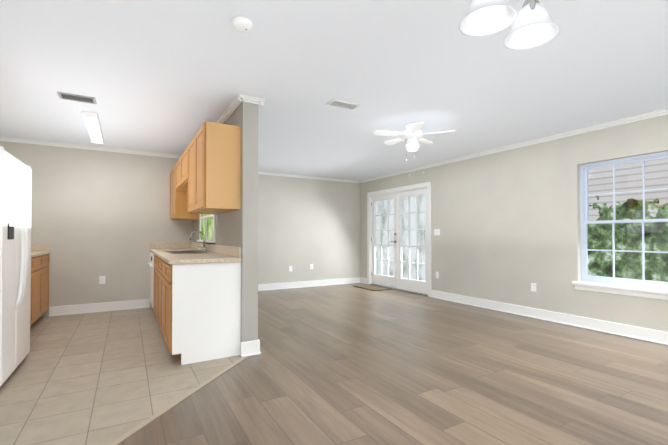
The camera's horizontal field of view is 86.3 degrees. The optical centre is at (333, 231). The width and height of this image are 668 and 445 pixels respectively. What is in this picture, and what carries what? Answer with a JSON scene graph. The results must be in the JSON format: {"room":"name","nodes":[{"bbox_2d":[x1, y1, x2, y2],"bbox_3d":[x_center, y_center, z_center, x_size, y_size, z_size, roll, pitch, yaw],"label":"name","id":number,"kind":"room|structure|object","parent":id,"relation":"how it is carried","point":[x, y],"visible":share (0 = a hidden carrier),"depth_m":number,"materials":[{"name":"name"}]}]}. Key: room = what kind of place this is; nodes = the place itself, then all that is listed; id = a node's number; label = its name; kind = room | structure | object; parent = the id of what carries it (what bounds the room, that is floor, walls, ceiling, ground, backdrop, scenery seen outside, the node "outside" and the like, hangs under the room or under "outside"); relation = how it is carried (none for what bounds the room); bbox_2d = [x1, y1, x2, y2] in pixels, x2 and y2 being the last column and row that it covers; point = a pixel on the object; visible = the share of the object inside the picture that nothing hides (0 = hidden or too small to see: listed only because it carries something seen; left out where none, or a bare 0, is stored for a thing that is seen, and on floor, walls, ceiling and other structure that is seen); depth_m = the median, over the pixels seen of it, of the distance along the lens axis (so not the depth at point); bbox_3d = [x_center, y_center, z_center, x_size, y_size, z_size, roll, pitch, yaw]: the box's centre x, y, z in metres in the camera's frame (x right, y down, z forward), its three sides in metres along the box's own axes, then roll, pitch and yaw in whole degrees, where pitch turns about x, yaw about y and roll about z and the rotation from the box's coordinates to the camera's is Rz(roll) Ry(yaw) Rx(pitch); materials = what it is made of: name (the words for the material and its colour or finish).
{"room":"living room","nodes":[
{"label":"living room","id":0,"kind":"room"},
{"bbox_2d":[0,141,191,316],"bbox_3d":[-3.548,-0.028,5.334,2.650,2.440,0.150,0,-1,-30],"label":"wall","id":1,"kind":"structure","parent":0,"point":[95,214],"depth_m":5.28,"materials":[{"name":"beige paint"}]},
{"bbox_2d":[31,243,49,250],"bbox_3d":[-4.234,0.216,4.832,0.618,0.100,0.020,0,-1,-30],"label":"backsplash","id":2,"kind":"structure","parent":1,"relation":"attached to","point":[42,246],"depth_m":4.93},
{"bbox_2d":[0,137,180,158],"bbox_3d":[-3.437,-1.222,5.295,2.370,0.050,0.051,0,-1,-30],"label":"crown molding","id":3,"kind":"structure","parent":1,"relation":"attached to","point":[8,139],"depth_m":5.18,"materials":[{"name":"white wood"}]},
{"bbox_2d":[49,299,149,316],"bbox_3d":[-3.434,1.123,5.283,1.250,0.134,0.028,0,-1,-30],"label":"baseboard","id":4,"kind":"structure","parent":1,"relation":"attached to","point":[143,303],"depth_m":5.25,"materials":[{"name":"white wood"}]},
{"bbox_2d":[99,276,104,283],"bbox_3d":[-3.443,0.722,5.294,0.075,0.115,0.008,0,-1,-30],"label":"outlet","id":5,"kind":"object","parent":1,"relation":"attached to","point":[101,279],"visible":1,"depth_m":5.29,"materials":[{"name":"white plastic"}]},
{"bbox_2d":[150,242,191,249],"bbox_3d":[-2.638,0.227,5.759,0.603,0.100,0.020,0,-1,-30],"label":"backsplash","id":6,"kind":"structure","parent":1,"relation":"attached to","point":[155,245],"depth_m":5.73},
{"bbox_2d":[0,307,241,444],"bbox_3d":[-2.094,1.194,2.868,2.700,0.060,5.850,0,-1,-30],"label":"floor","id":7,"kind":"structure","parent":0,"point":[103,378],"depth_m":2.80,"materials":[{"name":"tile"}]},
{"bbox_2d":[0,146,31,386],"bbox_3d":[-2.894,0.276,2.749,0.826,1.771,0.910,0,-1,-30],"label":"refrigerator","id":8,"kind":"object","parent":7,"relation":"on","point":[15,229],"visible":1,"depth_m":2.81,"materials":[{"name":"white metal"}]},
{"bbox_2d":[30,255,37,326],"bbox_3d":[-3.631,0.733,3.759,0.628,0.879,0.612,0,-1,-30],"label":"base cabinet","id":9,"kind":"object","parent":7,"relation":"on","point":[34,258],"depth_m":4.17,"materials":[{"name":"brown wood"}]},
{"bbox_2d":[31,251,45,254],"bbox_3d":[-3.746,0.276,3.971,0.638,0.040,1.998,0,-1,-30],"label":"countertop","id":10,"kind":"structure","parent":9,"relation":"on","point":[32,252],"depth_m":4.45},
{"bbox_2d":[38,255,45,318],"bbox_3d":[-3.879,0.738,4.184,0.628,0.879,0.612,0,-1,-30],"label":"base cabinet","id":11,"kind":"object","parent":7,"relation":"on","point":[40,263],"depth_m":4.53,"materials":[{"name":"brown wood"}]},
{"bbox_2d":[46,251,49,310],"bbox_3d":[-4.112,0.743,4.586,0.628,0.879,0.557,0,-1,-30],"label":"base cabinet","id":12,"kind":"object","parent":7,"relation":"on","point":[47,252],"depth_m":4.88,"materials":[{"name":"brown wood"}]},
{"bbox_2d":[148,250,151,304],"bbox_3d":[-2.418,0.755,5.394,0.623,0.874,0.862,0,-1,-30],"label":"dishwasher","id":13,"kind":"object","parent":7,"relation":"on","point":[150,263],"depth_m":5.29,"materials":[{"name":"white metal"}]},
{"bbox_2d":[152,254,155,314],"bbox_3d":[-1.958,0.743,4.613,0.613,0.879,0.569,0,-1,-30],"label":"dishwasher","id":14,"kind":"object","parent":7,"relation":"on","point":[153,255],"depth_m":4.89,"materials":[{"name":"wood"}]},
{"bbox_2d":[156,258,159,325],"bbox_3d":[-1.732,0.739,4.224,0.613,0.879,0.569,0,-1,-30],"label":"base cabinet","id":15,"kind":"object","parent":7,"relation":"on","point":[157,259],"depth_m":4.24,"materials":[{"name":"brown wood"}]},
{"bbox_2d":[160,258,163,336],"bbox_3d":[-1.503,0.734,3.831,0.613,0.879,0.580,0,-1,-30],"label":"base cabinet","id":16,"kind":"object","parent":7,"relation":"on","point":[161,259],"depth_m":3.78,"materials":[{"name":"brown wood"}]},
{"bbox_2d":[164,262,240,364],"bbox_3d":[-1.283,0.730,3.452,0.613,0.879,0.535,0,-1,-30],"label":"base cabinet","id":17,"kind":"object","parent":7,"relation":"on","point":[195,295],"depth_m":3.22,"materials":[{"name":"white wood"}]},
{"bbox_2d":[152,250,239,265],"bbox_3d":[-1.888,0.282,4.487,0.623,0.040,2.973,0,-1,-30],"label":"countertop","id":18,"kind":"structure","parent":17,"relation":"on","point":[173,257],"depth_m":3.41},
{"bbox_2d":[192,102,257,341],"bbox_3d":[-1.735,-0.032,5.000,0.150,2.440,3.750,0,-1,-30],"label":"wall","id":19,"kind":"structure","parent":0,"point":[237,228],"depth_m":3.39,"materials":[{"name":"beige paint"}]},
{"bbox_2d":[174,150,185,192],"bbox_3d":[-1.835,-0.790,4.692,0.338,0.390,1.198,0,-1,-30],"label":"upper cabinet","id":20,"kind":"object","parent":19,"relation":"attached to","point":[180,167],"depth_m":4.75,"materials":[{"name":"brown wood"}]},
{"bbox_2d":[170,167,199,220],"bbox_3d":[-2.324,-0.581,5.531,0.338,0.790,0.746,0,-1,-30],"label":"upper cabinet","id":21,"kind":"object","parent":19,"relation":"attached to","point":[177,201],"depth_m":5.22,"materials":[{"name":"brown wood"}]},
{"bbox_2d":[197,214,215,242],"bbox_3d":[-1.720,-0.214,4.774,0.050,0.720,1.060,0,-1,-30],"label":"sink window","id":22,"kind":"structure","parent":19,"relation":"in","point":[207,226],"depth_m":4.71,"materials":[{"name":"white"}]},
{"bbox_2d":[186,121,240,216],"bbox_3d":[-1.283,-0.601,3.740,0.338,0.790,0.994,0,-1,-30],"label":"upper cabinet","id":23,"kind":"object","parent":19,"relation":"attached to","point":[205,175],"depth_m":3.34,"materials":[{"name":"brown wood"}]},
{"bbox_2d":[192,242,240,257],"bbox_3d":[-1.627,0.214,4.639,0.020,0.100,2.973,0,-1,-30],"label":"backsplash","id":24,"kind":"structure","parent":19,"relation":"attached to","point":[235,251],"depth_m":4.07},
{"bbox_2d":[217,94,247,123],"bbox_3d":[-1.612,-1.230,4.622,0.071,0.050,3.051,0,-1,-30],"label":"crown molding","id":25,"kind":"structure","parent":19,"relation":"attached to","point":[234,105],"depth_m":3.56,"materials":[{"name":"white wood"}]},
{"bbox_2d":[241,339,260,354],"bbox_3d":[-1.650,1.120,5.020,0.028,0.134,3.779,0,-1,-30],"label":"baseboard","id":26,"kind":"structure","parent":19,"relation":"attached to","point":[250,348],"depth_m":3.36,"materials":[{"name":"white wood"}]},
{"bbox_2d":[253,98,264,106],"bbox_3d":[-1.635,-1.223,5.043,0.051,0.055,3.801,0,-1,-30],"label":"crown molding","id":27,"kind":"structure","parent":19,"relation":"attached to","point":[259,101],"depth_m":3.40,"materials":[{"name":"white wood"}]},
{"bbox_2d":[258,174,359,283],"bbox_3d":[-1.094,-0.002,7.628,3.900,2.440,0.150,0,-1,-30],"label":"wall","id":28,"kind":"structure","parent":0,"point":[304,224],"depth_m":7.83,"materials":[{"name":"beige paint"}]},
{"bbox_2d":[258,171,358,182],"bbox_3d":[-0.973,-1.194,7.593,3.600,0.055,0.056,0,-1,-30],"label":"crown molding","id":29,"kind":"structure","parent":28,"relation":"attached to","point":[259,172],"depth_m":7.81,"materials":[{"name":"white wood"}]},
{"bbox_2d":[258,277,360,290],"bbox_3d":[-0.962,1.150,7.587,3.700,0.134,0.029,0,-1,-30],"label":"baseboard","id":30,"kind":"structure","parent":28,"relation":"attached to","point":[286,285],"depth_m":7.80,"materials":[{"name":"white wood"}]},
{"bbox_2d":[0,0,667,180],"bbox_3d":[0.464,-1.331,2.476,6.700,0.100,10.650,0,-1,-30],"label":"ceiling","id":31,"kind":"structure","parent":0,"point":[164,76],"depth_m":2.90,"materials":[{"name":"white paint"}]},
{"bbox_2d":[57,92,96,103],"bbox_3d":[-2.436,-1.264,3.386,0.290,0.010,0.180,0,-1,-30],"label":"ceiling vent","id":32,"kind":"object","parent":31,"relation":"in","point":[78,98],"visible":0.98,"depth_m":3.38,"materials":[{"name":"grey metal"}]},
{"bbox_2d":[81,111,103,143],"bbox_3d":[-2.892,-1.227,4.289,0.140,0.065,1.220,0,-1,-30],"label":"fluorescent ceiling light","id":33,"kind":"object","parent":31,"relation":"attached to","point":[91,121],"visible":1,"depth_m":4.11,"materials":[{"name":"white plastic"}]},
{"bbox_2d":[231,16,252,31],"bbox_3d":[-0.564,-1.264,2.184,0.128,0.039,0.128,0,-1,-30],"label":"smoke detector","id":34,"kind":"object","parent":31,"relation":"attached to","point":[242,24],"visible":1,"depth_m":2.15,"materials":[{"name":"white plastic"}]},
{"bbox_2d":[326,99,361,110],"bbox_3d":[0.098,-1.262,3.564,0.320,0.010,0.170,0,-1,-30],"label":"ceiling vent","id":35,"kind":"object","parent":31,"relation":"in","point":[343,104],"visible":1,"depth_m":3.55,"materials":[{"name":"white metal"}]},
{"bbox_2d":[374,122,454,159],"bbox_3d":[0.905,-1.049,4.232,0.914,0.422,0.891,0,-1,-30],"label":"ceiling fan light","id":36,"kind":"object","parent":31,"relation":"hanging from","point":[412,134],"visible":1,"depth_m":4.14,"materials":[{"name":"white"}]},
{"bbox_2d":[459,0,559,49],"bbox_3d":[0.614,-0.967,1.030,0.360,0.659,0.410,0,-1,-30],"label":"pendant chandelier","id":37,"kind":"object","parent":31,"relation":"hanging from","point":[534,26],"visible":1,"depth_m":1.13,"materials":[{"name":"white glass"}]},
{"bbox_2d":[118,283,667,444],"bbox_3d":[0.464,1.189,2.447,6.700,0.060,10.650,0,-1,-30],"label":"floor","id":38,"kind":"structure","parent":0,"point":[345,364],"depth_m":2.74,"materials":[{"name":"laminate"}]},
{"bbox_2d":[108,356,247,444],"bbox_3d":[-1.278,1.146,1.600,0.040,0.006,3.626,0,-1,15],"label":"transition strip","id":39,"kind":"object","parent":38,"relation":"on","point":[150,419],"depth_m":2.34,"materials":[{"name":"beige wood"}]},
{"bbox_2d":[354,284,391,290],"bbox_3d":[0.810,1.210,7.686,0.445,0.016,0.820,0,-1,-30],"label":"door mat","id":40,"kind":"object","parent":38,"relation":"on","point":[372,287],"visible":1,"depth_m":7.63,"materials":[{"name":"brown fabric"}]},
{"bbox_2d":[360,114,667,331],"bbox_3d":[3.296,-0.042,4.108,0.150,2.440,10.650,0,-1,-30],"label":"wall","id":41,"kind":"structure","parent":0,"point":[507,223],"depth_m":5.00,"materials":[{"name":"beige paint"}]},
{"bbox_2d":[361,277,366,283],"bbox_3d":[0.704,1.159,8.373,0.029,0.134,0.285,0,-1,-30],"label":"baseboard","id":42,"kind":"structure","parent":41,"relation":"attached to","point":[363,280],"depth_m":8.35,"materials":[{"name":"white wood"}]},
{"bbox_2d":[367,182,431,296],"bbox_3d":[1.331,0.154,7.428,0.146,2.122,1.996,0,-1,-30],"label":"french door","id":43,"kind":"structure","parent":41,"relation":"in","point":[396,281],"depth_m":7.37,"materials":[{"name":"white wood"}]},
{"bbox_2d":[434,229,439,234],"bbox_3d":[1.856,0.015,6.422,0.010,0.115,0.145,0,-1,-30],"label":"light switch","id":44,"kind":"object","parent":41,"relation":"attached to","point":[436,231],"visible":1,"depth_m":6.42,"materials":[{"name":"white plastic"}]},
{"bbox_2d":[359,108,667,182],"bbox_3d":[3.207,-1.234,4.070,0.056,0.055,10.350,0,-1,-30],"label":"crown molding","id":45,"kind":"structure","parent":41,"relation":"attached to","point":[661,112],"depth_m":4.76,"materials":[{"name":"white wood"}]},
{"bbox_2d":[531,283,535,291],"bbox_3d":[2.742,0.767,4.893,0.008,0.115,0.075,0,-1,-30],"label":"electrical outlet","id":46,"kind":"object","parent":41,"relation":"attached to","point":[533,286],"visible":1,"depth_m":4.89,"materials":[{"name":"white plastic"}]},
{"bbox_2d":[431,290,667,344],"bbox_3d":[3.799,1.098,3.049,0.029,0.134,8.035,0,-1,-30],"label":"baseboard","id":47,"kind":"structure","parent":41,"relation":"attached to","point":[651,335],"depth_m":4.51,"materials":[{"name":"white wood"}]},
{"bbox_2d":[572,151,667,299],"bbox_3d":[3.551,-0.069,3.614,0.195,1.558,2.026,0,-1,-30],"label":"window","id":48,"kind":"structure","parent":41,"relation":"in","point":[617,289],"depth_m":4.12,"materials":[{"name":"white"}]},
{"label":"outside","id":49,"kind":"structure","parent":0,"visible":0},
{"bbox_2d":[376,195,424,280],"bbox_3d":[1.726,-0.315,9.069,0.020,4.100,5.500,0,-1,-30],"label":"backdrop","id":50,"kind":"structure","parent":49,"point":[421,267],"depth_m":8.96,"materials":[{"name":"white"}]},
{"bbox_2d":[588,158,667,281],"bbox_3d":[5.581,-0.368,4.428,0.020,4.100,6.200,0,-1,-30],"label":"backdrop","id":51,"kind":"structure","parent":49,"point":[663,260],"depth_m":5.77,"materials":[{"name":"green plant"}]}
]}

